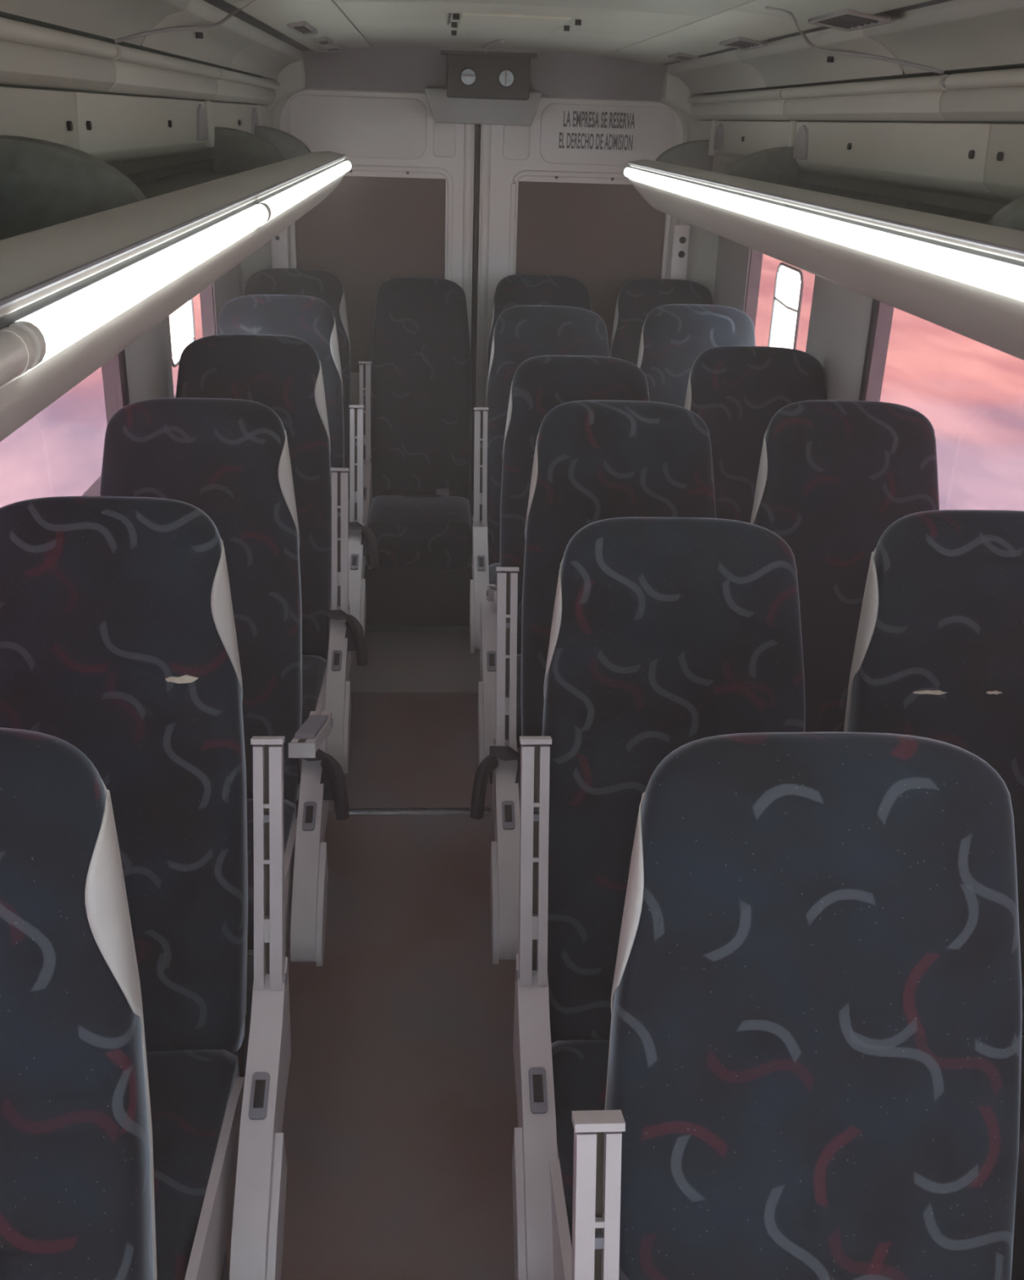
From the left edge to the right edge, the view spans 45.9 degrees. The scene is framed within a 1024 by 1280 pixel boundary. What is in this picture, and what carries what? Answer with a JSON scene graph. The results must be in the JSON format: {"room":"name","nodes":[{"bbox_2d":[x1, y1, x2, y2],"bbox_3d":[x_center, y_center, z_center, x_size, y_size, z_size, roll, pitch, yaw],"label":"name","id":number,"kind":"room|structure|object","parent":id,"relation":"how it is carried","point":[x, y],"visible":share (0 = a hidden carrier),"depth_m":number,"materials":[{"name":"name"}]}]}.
{"room":"transit interior","nodes":[
{"label":"transit interior","id":0,"kind":"room"},
{"bbox_2d":[0,11,275,407],"bbox_3d":[-0.831,-0.115,2.280,0.226,2.060,5.870,0,23,-4],"label":"wall","id":1,"kind":"structure","parent":0,"point":[131,117],"depth_m":2.45,"materials":[{"name":"grey plastic"}]},
{"bbox_2d":[0,354,122,507],"bbox_3d":[-0.830,0.024,1.222,0.004,0.560,3.620,0,23,-4],"label":"window","id":2,"kind":"structure","parent":1,"relation":"in","point":[59,451],"depth_m":2.46,"materials":[{"name":"pink glass"}]},
{"bbox_2d":[0,17,279,89],"bbox_3d":[-0.679,-0.886,1.783,0.027,0.027,5.550,0,23,-4],"label":"pipe","id":3,"kind":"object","parent":1,"relation":"attached to","point":[11,30],"depth_m":2.06,"materials":[{"name":"grey plastic"}]},
{"bbox_2d":[0,125,351,441],"bbox_3d":[-0.606,-0.589,1.698,0.474,0.214,5.150,0,23,-4],"label":"luggage rack","id":4,"kind":"object","parent":1,"relation":"attached to","point":[71,221],"visible":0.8,"depth_m":1.57,"materials":[{"name":"plastic"}]},
{"bbox_2d":[0,326,35,386],"bbox_3d":[-0.283,0.054,0.220,0.026,0.030,1.207,0,23,-4],"label":"tube","id":5,"kind":"object","parent":4,"relation":"attached to","point":[17,351],"visible":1,"depth_m":0.75,"materials":[{"name":"plastic"}]},
{"bbox_2d":[0,159,231,239],"bbox_3d":[-0.669,-0.518,1.560,0.330,0.100,4.850,0,23,-4],"label":"shelf","id":6,"kind":"object","parent":4,"relation":"attached to","point":[26,206],"depth_m":1.69,"materials":[{"name":"grey plastic"}]},
{"bbox_2d":[8,203,269,368],"bbox_3d":[-0.355,-0.427,1.334,0.026,0.030,1.197,0,23,-4],"label":"tube","id":7,"kind":"object","parent":4,"relation":"attached to","point":[52,328],"visible":0.82,"depth_m":1.01,"materials":[{"name":"white plastic"}]},
{"bbox_2d":[257,160,351,222],"bbox_3d":[-0.453,-1.077,2.839,0.026,0.030,2.062,0,23,-4],"label":"tube","id":8,"kind":"object","parent":4,"relation":"attached to","point":[280,202],"visible":0.8,"depth_m":2.39,"materials":[{"name":"white plastic"}]},
{"bbox_2d":[167,284,215,397],"bbox_3d":[-0.988,-1.044,3.697,0.011,0.560,0.880,0,23,-4],"label":"window","id":9,"kind":"structure","parent":1,"relation":"in","point":[202,305],"depth_m":3.89,"materials":[{"name":"glass"}]},
{"bbox_2d":[225,631,517,1279],"bbox_3d":[0.006,0.839,2.681,1.940,0.044,5.750,0,23,-4],"label":"floor","id":10,"kind":"structure","parent":0,"point":[400,1115],"depth_m":2.65,"materials":[{"name":"plastic"}]},
{"bbox_2d":[0,727,156,1279],"bbox_3d":[-0.534,0.816,1.035,0.506,1.272,0.807,0,23,-4],"label":"seat","id":11,"kind":"object","parent":10,"relation":"on","point":[77,1182],"visible":1,"depth_m":1.14,"materials":[{"name":"patterned fabric"},{"name":"beige grey plastic"},{"name":"cream vinyl"}]},
{"bbox_2d":[0,496,291,1279],"bbox_3d":[-0.585,0.517,1.728,0.516,1.271,0.807,0,23,-4],"label":"seat","id":12,"kind":"object","parent":10,"relation":"on","point":[118,644],"visible":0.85,"depth_m":1.81,"materials":[{"name":"patterned fabric"},{"name":"beige grey plastic"},{"name":"cream vinyl"}]},
{"bbox_2d":[164,674,198,683],"bbox_3d":[-0.498,0.059,1.827,0.048,0.013,0.010,0,6,-4],"label":"tear","id":13,"kind":"object","parent":12,"relation":"attached to","point":[169,678],"depth_m":1.82,"materials":[{"name":"fabric"}]},
{"bbox_2d":[146,1048,239,1279],"bbox_3d":[-0.624,0.785,1.700,0.410,0.174,0.478,0,23,-4],"label":"cushion","id":14,"kind":"object","parent":12,"relation":"on","point":[194,1093],"depth_m":1.70,"materials":[{"name":"black fabric"}]},
{"bbox_2d":[99,397,349,1076],"bbox_3d":[-0.603,0.223,2.426,0.546,1.259,0.807,0,23,-4],"label":"seat","id":15,"kind":"object","parent":10,"relation":"on","point":[227,459],"visible":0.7,"depth_m":2.50,"materials":[{"name":"patterned fabric"},{"name":"beige grey plastic"},{"name":"cream vinyl"}]},
{"bbox_2d":[246,798,296,949],"bbox_3d":[-0.657,0.484,2.398,0.410,0.174,0.478,0,23,-4],"label":"cushion","id":16,"kind":"object","parent":15,"relation":"on","point":[289,807],"depth_m":2.38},
{"bbox_2d":[175,333,367,818],"bbox_3d":[-0.644,-0.081,3.119,0.538,1.268,0.807,0,23,-4],"label":"seat","id":17,"kind":"object","parent":10,"relation":"on","point":[283,374],"visible":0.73,"depth_m":3.19,"materials":[{"name":"patterned fabric"},{"name":"beige grey plastic"},{"name":"cream vinyl"}]},
{"bbox_2d":[299,654,327,782],"bbox_3d":[-0.694,0.186,3.090,0.410,0.174,0.478,0,23,-4],"label":"cushion","id":18,"kind":"object","parent":17,"relation":"on","point":[314,667],"depth_m":3.08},
{"bbox_2d":[216,294,379,659],"bbox_3d":[-0.699,-0.382,3.811,0.556,1.271,0.807,0,23,-4],"label":"seat","id":19,"kind":"object","parent":10,"relation":"on","point":[310,319],"visible":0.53,"depth_m":3.88,"materials":[{"name":"black fabric"}]},
{"bbox_2d":[363,564,472,632],"bbox_3d":[-0.129,-0.176,4.605,1.780,0.296,0.065,0,23,-4],"label":"bench base","id":20,"kind":"object","parent":10,"relation":"on","point":[411,602],"visible":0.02,"depth_m":4.58,"materials":[{"name":"black rubber"}]},
{"bbox_2d":[244,268,372,569],"bbox_3d":[-0.776,-0.814,4.465,0.520,0.994,0.772,0,23,-4],"label":"seat","id":21,"kind":"object","parent":20,"relation":"on","point":[323,285],"visible":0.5,"depth_m":4.58,"materials":[{"name":"fabric"}]},
{"bbox_2d":[366,276,471,571],"bbox_3d":[-0.340,-0.821,4.494,0.393,0.937,0.766,0,23,-4],"label":"seat","id":22,"kind":"object","parent":20,"relation":"on","point":[421,385],"visible":0.95,"depth_m":4.63,"materials":[{"name":"black fabric"}]},
{"bbox_2d":[366,495,471,571],"bbox_3d":[-0.344,-0.413,4.513,0.377,0.174,0.478,0,23,-4],"label":"cushion","id":23,"kind":"object","parent":22,"relation":"on","point":[411,533],"depth_m":4.32,"materials":[{"name":"black fabric"}]},
{"bbox_2d":[383,488,457,497],"bbox_3d":[-0.355,-0.581,4.683,0.339,0.024,0.172,0,23,-4],"label":"belt","id":24,"kind":"object","parent":22,"relation":"on","point":[439,491],"visible":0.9,"depth_m":4.63,"materials":[{"name":"black fabric"}]},
{"bbox_2d":[485,274,591,404],"bbox_3d":[0.126,-0.826,4.518,0.428,0.958,0.772,0,23,-4],"label":"seat","id":25,"kind":"object","parent":20,"relation":"on","point":[515,290],"visible":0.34,"depth_m":4.63,"materials":[{"name":"black fabric"}]},
{"bbox_2d":[609,278,712,365],"bbox_3d":[0.605,-0.822,4.552,0.428,0.953,0.770,0,23,-4],"label":"seat","id":26,"kind":"object","parent":20,"relation":"on","point":[637,298],"visible":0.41,"depth_m":4.67,"materials":[{"name":"black fabric"}]},
{"bbox_2d":[469,305,608,653],"bbox_3d":[0.109,-0.371,3.868,0.484,1.257,0.807,0,23,-4],"label":"seat","id":27,"kind":"object","parent":10,"relation":"on","point":[521,333],"visible":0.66,"depth_m":3.94,"materials":[{"name":"black fabric"}]},
{"bbox_2d":[488,562,499,586],"bbox_3d":[0.133,-0.111,3.845,0.410,0.174,0.478,0,23,-4],"label":"cushion","id":28,"kind":"object","parent":27,"relation":"on","point":[492,574],"depth_m":3.89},
{"bbox_2d":[477,355,649,812],"bbox_3d":[0.161,-0.059,3.180,0.498,1.230,0.808,0,23,-4],"label":"seat","id":29,"kind":"object","parent":10,"relation":"on","point":[540,384],"visible":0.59,"depth_m":3.26,"materials":[{"name":"black fabric"}]},
{"bbox_2d":[515,653,521,747],"bbox_3d":[0.191,0.186,3.160,0.410,0.174,0.478,0,23,-4],"label":"cushion","id":30,"kind":"object","parent":29,"relation":"on","point":[518,732],"depth_m":3.02,"materials":[{"name":"black fabric"}]},
{"bbox_2d":[470,400,716,964],"bbox_3d":[0.190,0.222,2.478,0.548,1.270,0.807,0,23,-4],"label":"seat","id":31,"kind":"object","parent":10,"relation":"on","point":[594,460],"visible":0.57,"depth_m":2.55,"materials":[{"name":"patterned fabric"},{"name":"plastic"},{"name":"cream vinyl"}]},
{"bbox_2d":[511,516,804,1279],"bbox_3d":[0.245,0.531,1.789,0.484,1.249,0.807,0,23,-4],"label":"seat","id":32,"kind":"object","parent":10,"relation":"on","point":[668,633],"visible":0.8,"depth_m":1.88,"materials":[{"name":"patterned fabric"},{"name":"plastic"},{"name":"cream vinyl"}]},
{"bbox_2d":[551,1040,609,1246],"bbox_3d":[0.268,0.787,1.766,0.410,0.174,0.478,0,23,-4],"label":"cushion","id":33,"kind":"object","parent":32,"relation":"on","point":[580,1067],"depth_m":1.79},
{"bbox_2d":[636,304,755,407],"bbox_3d":[0.624,-0.375,3.900,0.438,1.272,0.807,0,23,-4],"label":"seat","id":34,"kind":"object","parent":10,"relation":"on","point":[673,336],"visible":0.29,"depth_m":3.97,"materials":[{"name":"patterned fabric"},{"name":"plastic"},{"name":"cream vinyl"}]},
{"bbox_2d":[684,346,826,523],"bbox_3d":[0.678,-0.073,3.208,0.438,1.265,0.807,0,23,-4],"label":"seat","id":35,"kind":"object","parent":10,"relation":"on","point":[736,391],"visible":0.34,"depth_m":3.28,"materials":[{"name":"patterned fabric"},{"name":"plastic"},{"name":"cream vinyl"}]},
{"bbox_2d":[571,732,1022,1279],"bbox_3d":[0.292,0.823,1.091,0.490,1.266,0.807,0,23,-4],"label":"seat","id":36,"kind":"object","parent":10,"relation":"on","point":[815,1053],"visible":1,"depth_m":1.19,"materials":[{"name":"patterned fabric"},{"name":"plastic"},{"name":"cream vinyl"}]},
{"bbox_2d":[750,400,939,732],"bbox_3d":[0.738,0.220,2.513,0.438,1.279,0.807,0,23,-4],"label":"seat","id":37,"kind":"object","parent":10,"relation":"on","point":[833,475],"visible":0.4,"depth_m":2.60,"materials":[{"name":"patterned fabric"},{"name":"plastic"},{"name":"cream vinyl"}]},
{"bbox_2d":[843,509,1023,1279],"bbox_3d":[0.767,0.525,1.820,0.438,1.267,0.807,0,23,-4],"label":"seat","id":38,"kind":"object","parent":10,"relation":"on","point":[938,655],"visible":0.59,"depth_m":1.90,"materials":[{"name":"patterned fabric"},{"name":"plastic"},{"name":"cream vinyl"}]},
{"bbox_2d":[912,689,947,694],"bbox_3d":[0.659,0.082,1.908,0.055,0.007,0.010,0,6,-4],"label":"tear","id":39,"kind":"object","parent":38,"relation":"attached to","point":[914,691],"depth_m":1.90,"materials":[{"name":"fabric"}]},
{"bbox_2d":[986,690,1001,694],"bbox_3d":[0.762,0.083,1.915,0.025,0.006,0.010,0,6,-4],"label":"tear","id":40,"kind":"object","parent":38,"relation":"attached to","point":[996,692],"depth_m":1.91},
{"bbox_2d":[1010,1035,1023,1279],"bbox_3d":[0.767,0.791,1.795,0.410,0.174,0.478,0,23,-4],"label":"cushion","id":41,"kind":"object","parent":38,"relation":"on","point":[1017,1266],"depth_m":1.64,"materials":[{"name":"black fabric"}]},
{"bbox_2d":[240,45,719,529],"bbox_3d":[-0.122,-1.188,4.739,1.980,2.064,0.360,0,23,-4],"label":"wall","id":42,"kind":"structure","parent":0,"point":[420,69],"depth_m":4.42,"materials":[{"name":"grey plastic"}]},
{"bbox_2d":[270,89,474,522],"bbox_3d":[-0.552,-1.167,4.854,0.773,1.900,0.124,0,23,-4],"label":"door","id":43,"kind":"structure","parent":42,"relation":"in","point":[404,206],"depth_m":4.66,"materials":[{"name":"white paint"}]},
{"bbox_2d":[424,88,541,125],"bbox_3d":[-0.110,-1.964,4.456,0.425,0.115,0.135,0,23,-4],"label":"hood","id":44,"kind":"object","parent":42,"relation":"attached to","point":[444,109],"depth_m":4.40,"materials":[{"name":"white plastic"}]},
{"bbox_2d":[440,49,537,100],"bbox_3d":[-0.088,-2.029,4.348,0.337,0.153,0.235,0,23,-4],"label":"box","id":45,"kind":"object","parent":42,"relation":"attached to","point":[469,74],"visible":0.98,"depth_m":4.25,"materials":[{"name":"plastic"}]},
{"bbox_2d":[475,97,689,411],"bbox_3d":[0.265,-1.163,4.909,0.817,1.900,0.124,0,23,-4],"label":"door","id":46,"kind":"structure","parent":42,"relation":"in","point":[555,198],"depth_m":4.71,"materials":[{"name":"white paint"}]},
{"bbox_2d":[0,0,1023,93],"bbox_3d":[0.066,-1.038,1.929,1.600,0.180,5.850,0,23,-4],"label":"ceiling","id":47,"kind":"structure","parent":0,"point":[255,37],"depth_m":2.63,"materials":[{"name":"grey plastic"}]},
{"bbox_2d":[287,20,317,35],"bbox_3d":[-0.537,-1.572,3.105,0.048,0.017,0.322,0,23,-4],"label":"ceiling vent","id":48,"kind":"object","parent":47,"relation":"in","point":[302,28],"visible":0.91,"depth_m":3.06,"materials":[{"name":"grey plastic"}]},
{"bbox_2d":[313,36,333,45],"bbox_3d":[-0.566,-1.802,3.637,0.043,0.017,0.222,0,23,-4],"label":"ceiling vent","id":49,"kind":"object","parent":47,"relation":"in","point":[324,41],"visible":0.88,"depth_m":3.60,"materials":[{"name":"grey plastic"}]},
{"bbox_2d":[321,44,342,52],"bbox_3d":[-0.595,-1.960,4.003,0.053,0.018,0.202,0,23,-4],"label":"ceiling vent","id":50,"kind":"object","parent":47,"relation":"in","point":[332,48],"visible":0.88,"depth_m":3.96,"materials":[{"name":"grey plastic"}]},
{"bbox_2d":[447,13,581,35],"bbox_3d":[-0.007,-1.573,3.100,0.316,0.016,0.628,0,23,-4],"label":"ceiling hatch","id":51,"kind":"object","parent":47,"relation":"attached to","point":[480,23],"visible":0.98,"depth_m":3.00,"materials":[{"name":"grey plastic"}]},
{"bbox_2d":[667,52,699,62],"bbox_3d":[0.523,-1.779,3.685,0.063,0.021,0.202,0,23,-4],"label":"ceiling vent","id":52,"kind":"object","parent":47,"relation":"in","point":[680,56],"visible":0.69,"depth_m":3.66,"materials":[{"name":"grey plastic"}]},
{"bbox_2d":[719,36,768,50],"bbox_3d":[0.572,-1.482,2.998,0.073,0.022,0.222,0,23,-4],"label":"ceiling vent","id":53,"kind":"object","parent":47,"relation":"in","point":[739,42],"visible":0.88,"depth_m":2.99,"materials":[{"name":"grey plastic"}]},
{"bbox_2d":[807,8,892,31],"bbox_3d":[0.630,-1.164,2.267,0.088,0.024,0.242,0,23,-4],"label":"ceiling vent","id":54,"kind":"object","parent":47,"relation":"in","point":[846,20],"visible":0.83,"depth_m":2.25,"materials":[{"name":"grey plastic"}]},
{"bbox_2d":[689,62,1023,400],"bbox_3d":[0.899,-0.106,2.397,0.226,2.060,5.870,0,23,-4],"label":"wall","id":55,"kind":"structure","parent":0,"point":[959,149],"depth_m":2.82,"materials":[{"name":"grey plastic"}]},
{"bbox_2d":[743,248,814,352],"bbox_3d":[0.865,-1.086,3.941,0.011,0.560,0.860,0,23,-4],"label":"window","id":56,"kind":"structure","parent":55,"relation":"in","point":[763,273],"depth_m":4.05,"materials":[{"name":"glass"}]},
{"bbox_2d":[621,139,1023,359],"bbox_3d":[0.752,-0.622,1.881,0.474,0.214,5.350,0,23,-4],"label":"luggage rack","id":57,"kind":"object","parent":55,"relation":"attached to","point":[991,317],"visible":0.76,"depth_m":1.97,"materials":[{"name":"plastic"}]},
{"bbox_2d":[622,167,1023,296],"bbox_3d":[0.525,-0.633,1.883,0.026,0.030,4.702,0,23,-4],"label":"tube","id":58,"kind":"object","parent":57,"relation":"attached to","point":[1005,277],"visible":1,"depth_m":1.76,"materials":[{"name":"white plastic"}]},
{"bbox_2d":[796,182,992,223],"bbox_3d":[0.832,-0.552,1.758,0.330,0.100,5.060,0,23,-4],"label":"shelf","id":59,"kind":"object","parent":57,"relation":"attached to","point":[936,210],"depth_m":2.72,"materials":[{"name":"grey plastic"}]},
{"bbox_2d":[687,67,1023,104],"bbox_3d":[0.822,-0.879,1.884,0.027,0.027,5.550,0,23,-4],"label":"pipe","id":60,"kind":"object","parent":55,"relation":"attached to","point":[1011,77],"depth_m":2.48,"materials":[{"name":"grey plastic"}]},
{"bbox_2d":[865,302,1023,511],"bbox_3d":[1.034,0.010,1.403,0.004,0.560,3.740,0,23,-4],"label":"window","id":61,"kind":"structure","parent":55,"relation":"in","point":[971,392],"depth_m":2.58,"materials":[{"name":"pink glass"}]},
{"label":"outside","id":62,"kind":"structure","parent":0,"visible":0},
{"bbox_2d":[168,265,800,363],"bbox_3d":[0.104,2.536,1.101,120.000,0.001,120.000,0,23,-4],"label":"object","id":63,"kind":"structure","parent":62,"point":[788,283],"depth_m":18.25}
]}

